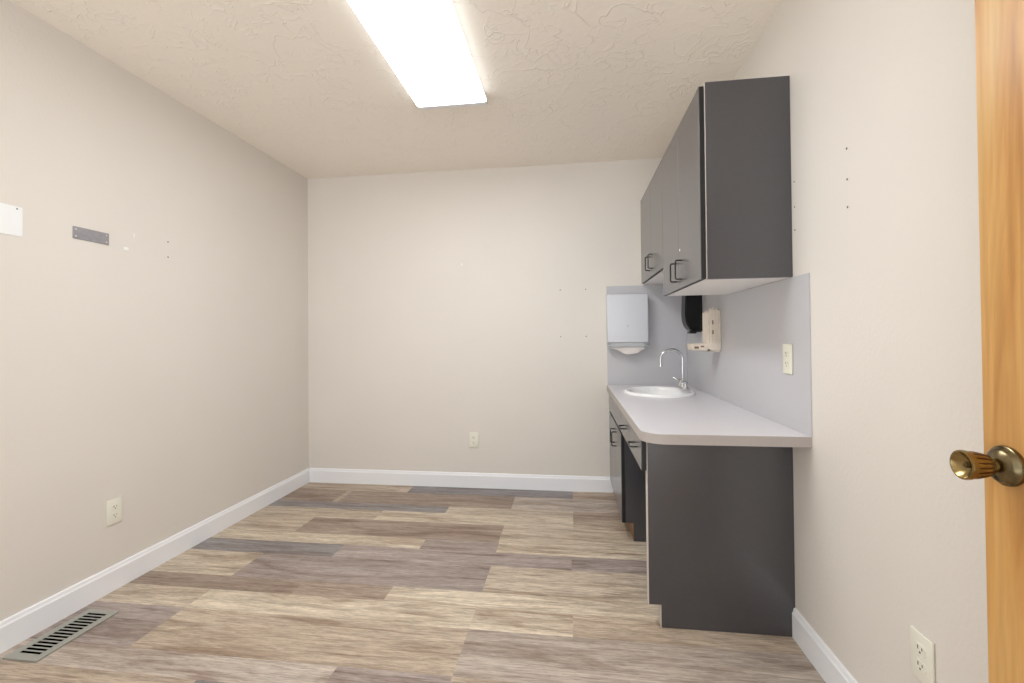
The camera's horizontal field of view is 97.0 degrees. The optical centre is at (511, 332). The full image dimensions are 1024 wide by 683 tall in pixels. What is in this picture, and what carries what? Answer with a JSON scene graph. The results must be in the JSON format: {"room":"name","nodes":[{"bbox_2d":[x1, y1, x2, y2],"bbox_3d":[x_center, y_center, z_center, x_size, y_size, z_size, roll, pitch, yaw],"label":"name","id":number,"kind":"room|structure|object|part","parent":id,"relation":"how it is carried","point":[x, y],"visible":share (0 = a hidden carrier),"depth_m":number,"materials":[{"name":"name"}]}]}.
{"room":"medical exam room","nodes":[
{"label":"medical exam room","id":0,"kind":"room"},
{"bbox_2d":[0,0,308,620],"bbox_3d":[-1.964,-0.043,1.571,0.101,2.440,4.403,-1,-1,7],"label":"wall","id":1,"kind":"structure","parent":0,"point":[162,367],"depth_m":2.16,"materials":[{"name":"beige paint"}]},
{"bbox_2d":[0,203,22,236],"bbox_3d":[-1.904,-0.427,1.659,0.004,0.113,0.186,-1,-1,7],"label":"card","id":2,"kind":"object","parent":1,"relation":"attached to","point":[11,217],"visible":1,"depth_m":1.72,"materials":[{"name":"white"}]},
{"bbox_2d":[73,226,108,244],"bbox_3d":[-1.859,-0.428,2.003,0.005,0.052,0.151,-1,-1,7],"label":"metal plate","id":3,"kind":"object","parent":1,"relation":"attached to","point":[78,232],"visible":1,"depth_m":2.00,"materials":[{"name":"silver metal"}]},
{"bbox_2d":[106,496,121,525],"bbox_3d":[-1.832,0.823,2.088,0.009,0.115,0.071,-1,-1,7],"label":"wall outlet","id":4,"kind":"object","parent":1,"relation":"attached to","point":[113,506],"visible":1,"depth_m":2.08,"materials":[{"name":"white plastic"}]},
{"bbox_2d":[111,503,118,509],"bbox_3d":[-1.829,0.803,2.088,0.002,0.025,0.034,-1,-1,7],"label":"receptacle","id":5,"kind":"object","parent":4,"relation":"attached to","point":[114,506],"depth_m":2.09,"materials":[{"name":"white plastic"}]},
{"bbox_2d":[111,512,118,518],"bbox_3d":[-1.829,0.842,2.088,0.002,0.025,0.034,-1,-1,7],"label":"receptacle","id":6,"kind":"object","parent":4,"relation":"attached to","point":[114,515],"depth_m":2.09,"materials":[{"name":"white plastic"}]},
{"bbox_2d":[0,468,309,653],"bbox_3d":[-1.904,1.120,1.501,0.014,0.112,4.303,-1,-1,7],"label":"baseboard","id":7,"kind":"structure","parent":1,"relation":"attached to","point":[32,620],"depth_m":2.13,"materials":[{"name":"white paint"}]},
{"bbox_2d":[10,0,782,178],"bbox_3d":[-0.474,-1.329,1.388,3.130,0.100,4.403,-1,-1,7],"label":"ceiling","id":8,"kind":"structure","parent":0,"point":[304,83],"depth_m":2.20,"materials":[{"name":"white paint"}]},
{"bbox_2d":[347,0,487,109],"bbox_3d":[-0.399,-1.248,1.842,0.384,0.054,1.224,-1,-1,7],"label":"ceiling light","id":9,"kind":"object","parent":8,"relation":"attached to","point":[424,43],"visible":1,"depth_m":1.95,"materials":[{"name":"white plastic"}]},
{"bbox_2d":[0,482,825,682],"bbox_3d":[-0.466,1.160,1.245,2.930,0.001,4.470,-1,-1,7],"label":"floor","id":10,"kind":"structure","parent":0,"point":[324,582],"depth_m":1.92,"materials":[{"name":"laminate"}]},
{"bbox_2d":[2,609,118,662],"bbox_3d":[-1.746,1.175,1.770,0.144,0.005,0.298,-1,-1,7],"label":"floor vent","id":11,"kind":"object","parent":10,"relation":"in","point":[53,640],"visible":1,"depth_m":1.75,"materials":[{"name":"silver metal"}]},
{"bbox_2d":[609,394,645,541],"bbox_3d":[0.925,0.791,2.897,0.590,0.745,0.801,-1,-1,7],"label":"base cabinet","id":12,"kind":"object","parent":10,"relation":"on","point":[628,481],"visible":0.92,"depth_m":2.53,"materials":[{"name":"grey laminate"}]},
{"bbox_3d":[0.686,0.821,3.083,0.004,0.496,0.464,-1,-1,7],"label":"door","id":13,"kind":"part","parent":12,"relation":"part of","materials":[{"name":"grey laminate"}]},
{"bbox_3d":[0.635,0.817,2.694,0.004,0.496,0.314,-1,-1,7],"label":"door","id":14,"kind":"part","parent":12,"relation":"part of","materials":[{"name":"grey laminate"}]},
{"bbox_3d":[0.901,0.787,2.506,0.538,0.745,0.018,-1,-1,7],"label":"panel","id":15,"kind":"part","parent":12,"relation":"part of","materials":[{"name":"grey laminate"}]},
{"bbox_2d":[618,410,794,636],"bbox_3d":[0.825,0.783,2.130,0.590,0.746,0.762,-1,-1,7],"label":"base cabinet","id":16,"kind":"object","parent":10,"relation":"on","point":[720,519],"visible":0.87,"depth_m":1.75,"materials":[{"name":"grey laminate"}]},
{"bbox_3d":[0.588,0.484,2.359,0.004,0.134,0.376,-1,-1,7],"label":"drawer","id":17,"kind":"part","parent":16,"relation":"part of","materials":[{"name":"grey laminate"}]},
{"bbox_3d":[0.517,0.482,1.955,0.032,0.007,0.093,-1,-1,7],"label":"handle","id":18,"kind":"part","parent":16,"relation":"part of","materials":[{"name":"black metal"}]},
{"bbox_3d":[0.538,0.480,1.983,0.004,0.134,0.376,-1,-1,7],"label":"drawer","id":19,"kind":"part","parent":16,"relation":"part of","materials":[{"name":"grey laminate"}]},
{"bbox_2d":[607,385,811,447],"bbox_3d":[0.872,0.393,2.458,0.573,0.038,1.696,-1,-1,7],"label":"countertop","id":20,"kind":"structure","parent":16,"relation":"on","point":[702,418],"depth_m":1.84,"materials":[{"name":"grey laminate"}]},
{"bbox_2d":[624,386,694,397],"bbox_3d":[0.921,0.449,2.845,0.424,0.174,0.500,-1,-1,7],"label":"sink","id":21,"kind":"object","parent":20,"relation":"in","point":[643,391],"visible":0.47,"depth_m":2.98,"materials":[{"name":"white ceramic"}]},
{"bbox_2d":[659,348,689,390],"bbox_3d":[1.026,0.231,2.894,0.168,0.260,0.202,-1,-1,7],"label":"faucet","id":22,"kind":"object","parent":20,"relation":"on","point":[682,385],"visible":1,"depth_m":2.88,"materials":[{"name":"silver metal"}]},
{"bbox_3d":[1.089,0.353,2.885,0.044,0.014,0.170,-1,-1,7],"label":"plate","id":23,"kind":"part","parent":22,"relation":"part of","materials":[{"name":"silver metal"}]},
{"bbox_3d":[1.066,0.319,2.813,0.069,0.058,0.034,0,-1,-38],"label":"handle","id":24,"kind":"part","parent":22,"relation":"part of","materials":[{"name":"silver metal"}]},
{"bbox_2d":[308,158,687,476],"bbox_3d":[-0.182,-0.038,3.506,2.930,2.440,0.101,-1,-1,7],"label":"wall","id":25,"kind":"structure","parent":0,"point":[444,306],"depth_m":3.48,"materials":[{"name":"beige paint"}]},
{"bbox_2d":[310,468,612,492],"bbox_3d":[-0.439,1.128,3.472,2.378,0.112,0.014,-1,-1,7],"label":"baseboard","id":26,"kind":"structure","parent":25,"relation":"attached to","point":[317,475],"depth_m":3.46,"materials":[{"name":"white paint"}]},
{"bbox_2d":[469,432,477,447],"bbox_3d":[-0.291,0.820,3.458,0.071,0.115,0.009,-1,-1,7],"label":"wall outlet","id":27,"kind":"object","parent":25,"relation":"attached to","point":[473,436],"visible":1,"depth_m":3.46,"materials":[{"name":"white plastic"}]},
{"bbox_2d":[606,285,686,384],"bbox_3d":[0.980,0.019,3.301,0.564,0.727,0.004,-1,-1,7],"label":"backsplash","id":28,"kind":"structure","parent":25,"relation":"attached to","point":[666,330],"depth_m":3.29,"materials":[{"name":"grey laminate"}]},
{"bbox_2d":[606,294,648,348],"bbox_3d":[0.829,-0.078,3.266,0.284,0.391,0.108,-1,-1,7],"label":"dispenser","id":29,"kind":"object","parent":28,"relation":"attached to","point":[626,314],"visible":0.97,"depth_m":3.22,"materials":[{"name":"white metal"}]},
{"bbox_2d":[611,347,643,353],"bbox_3d":[0.826,0.130,3.237,0.226,0.050,0.023,-1,-1,7],"label":"paper towel","id":30,"kind":"object","parent":29,"relation":"hanging from","point":[627,350],"visible":1,"depth_m":3.23,"materials":[{"name":"white paper"}]},
{"bbox_2d":[611,342,644,347],"bbox_3d":[0.831,0.095,3.266,0.232,0.045,0.102,-1,-1,7],"label":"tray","id":31,"kind":"object","parent":29,"relation":"on","point":[613,344],"depth_m":3.22,"materials":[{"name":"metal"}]},
{"bbox_2d":[733,0,988,682],"bbox_3d":[1.039,-0.075,1.177,0.101,2.440,4.403,-1,-1,7],"label":"wall","id":32,"kind":"structure","parent":0,"point":[888,539],"depth_m":1.20,"materials":[{"name":"beige paint"}]},
{"bbox_2d":[640,160,662,284],"bbox_3d":[1.023,-0.655,2.873,0.361,0.607,0.853,-1,-1,7],"label":"upper cabinet","id":33,"kind":"object","parent":32,"relation":"attached to","point":[651,201],"visible":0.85,"depth_m":2.78,"materials":[{"name":"grey laminate"}]},
{"bbox_3d":[0.895,-0.646,3.032,0.002,0.592,0.402,-1,-1,7],"label":"door","id":34,"kind":"part","parent":33,"relation":"part of","materials":[{"name":"grey laminate"}]},
{"bbox_3d":[0.847,-0.438,2.778,0.032,0.093,0.007,-1,-1,7],"label":"handle","id":35,"kind":"part","parent":33,"relation":"part of","materials":[{"name":"black metal"}]},
{"bbox_3d":[1.053,-0.360,2.876,0.308,0.016,0.835,-1,-1,7],"label":"panel","id":36,"kind":"part","parent":33,"relation":"part of","materials":[{"name":"white plastic"}]},
{"bbox_3d":[0.845,-0.649,2.651,0.002,0.592,0.365,-1,-1,7],"label":"door","id":37,"kind":"part","parent":33,"relation":"part of","materials":[{"name":"grey laminate"}]},
{"bbox_2d":[662,76,792,295],"bbox_3d":[0.921,-0.585,2.090,0.361,0.762,0.725,-1,-1,7],"label":"upper cabinet","id":38,"kind":"object","parent":32,"relation":"attached to","point":[727,198],"visible":1,"depth_m":1.74,"materials":[{"name":"grey laminate"}]},
{"bbox_3d":[0.798,-0.575,2.290,0.002,0.747,0.360,-1,-1,7],"label":"door","id":39,"kind":"part","parent":38,"relation":"part of","materials":[{"name":"grey laminate"}]},
{"bbox_3d":[0.767,-0.284,2.157,0.032,0.093,0.007,-1,-1,7],"label":"handle","id":40,"kind":"part","parent":38,"relation":"part of","materials":[{"name":"black metal"}]},
{"bbox_3d":[0.754,-0.285,2.054,0.032,0.093,0.007,-1,-1,7],"label":"handle","id":41,"kind":"part","parent":38,"relation":"part of","materials":[{"name":"black metal"}]},
{"bbox_3d":[0.751,-0.579,1.931,0.002,0.747,0.361,-1,-1,7],"label":"door","id":42,"kind":"part","parent":38,"relation":"part of","materials":[{"name":"grey laminate"}]},
{"bbox_3d":[0.952,-0.212,2.091,0.308,0.016,0.707,-1,-1,7],"label":"panel","id":43,"kind":"part","parent":38,"relation":"part of","materials":[{"name":"white plastic"}]},
{"bbox_3d":[0.902,-0.589,1.736,0.307,0.762,0.018,-1,-1,7],"label":"panel","id":44,"kind":"part","parent":38,"relation":"part of","materials":[{"name":"grey laminate"}]},
{"bbox_2d":[687,273,812,436],"bbox_3d":[1.151,0.008,2.421,0.004,0.727,1.696,-1,-1,7],"label":"backsplash","id":45,"kind":"structure","parent":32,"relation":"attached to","point":[747,373],"depth_m":1.97,"materials":[{"name":"grey laminate"}]},
{"bbox_2d":[681,295,702,333],"bbox_3d":[1.160,-0.155,2.925,0.106,0.324,0.110,-1,-1,7],"label":"soap dispenser","id":46,"kind":"object","parent":45,"relation":"attached to","point":[691,307],"visible":0.84,"depth_m":2.87,"materials":[{"name":"black plastic"}]},
{"bbox_3d":[1.206,-0.160,2.920,0.012,0.304,0.102,-1,-1,7],"label":"wall plate","id":47,"kind":"part","parent":46,"relation":"part of","materials":[{"name":"black plastic"}]},
{"bbox_2d":[687,308,720,351],"bbox_3d":[1.089,-0.014,2.579,0.160,0.248,0.114,-1,-1,7],"label":"bracket","id":48,"kind":"object","parent":45,"relation":"attached to","point":[711,319],"visible":1,"depth_m":2.52,"materials":[{"name":"beige plastic"}]},
{"bbox_2d":[687,343,720,351],"bbox_3d":[1.089,0.085,2.579,0.158,0.050,0.104,-1,-1,7],"label":"tray","id":49,"kind":"object","parent":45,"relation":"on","point":[713,347],"depth_m":2.53,"materials":[{"name":"beige plastic"}]},
{"bbox_2d":[783,344,792,374],"bbox_3d":[1.056,0.101,1.736,0.009,0.115,0.071,-1,-1,7],"label":"wall outlet","id":50,"kind":"object","parent":45,"relation":"attached to","point":[787,348],"visible":1,"depth_m":1.72,"materials":[{"name":"beige plastic"}]},
{"bbox_2d":[792,608,857,682],"bbox_3d":[0.950,1.086,0.831,0.014,0.112,1.772,-1,-1,7],"label":"baseboard","id":51,"kind":"structure","parent":32,"relation":"attached to","point":[829,667],"depth_m":1.53,"materials":[{"name":"white paint"}]},
{"bbox_2d":[910,625,934,682],"bbox_3d":[0.982,0.779,1.085,0.009,0.115,0.071,-1,-1,7],"label":"wall outlet","id":52,"kind":"object","parent":32,"relation":"attached to","point":[922,650],"visible":1,"depth_m":1.08,"materials":[{"name":"white plastic"}]},
{"bbox_2d":[914,641,925,657],"bbox_3d":[0.979,0.760,1.086,0.002,0.025,0.034,-1,-1,7],"label":"receptacle","id":53,"kind":"object","parent":52,"relation":"attached to","point":[919,646],"depth_m":1.09,"materials":[{"name":"white plastic"}]},
{"bbox_2d":[915,658,925,674],"bbox_3d":[0.979,0.799,1.085,0.002,0.025,0.034,-1,-1,7],"label":"receptacle","id":54,"kind":"object","parent":52,"relation":"attached to","point":[920,663],"depth_m":1.08,"materials":[{"name":"white plastic"}]},
{"bbox_2d":[950,0,1023,682],"bbox_3d":[0.753,0.114,0.383,0.113,2.030,0.823,-1,-1,7],"label":"door","id":55,"kind":"structure","parent":32,"relation":"in","point":[999,24],"depth_m":0.75,"materials":[{"name":"brown wood"}]},
{"bbox_3d":[0.804,0.219,0.745,0.020,0.066,0.066,-1,-1,7],"label":"knob","id":56,"kind":"part","parent":55,"relation":"part of","materials":[{"name":"gold metal"}]}
]}

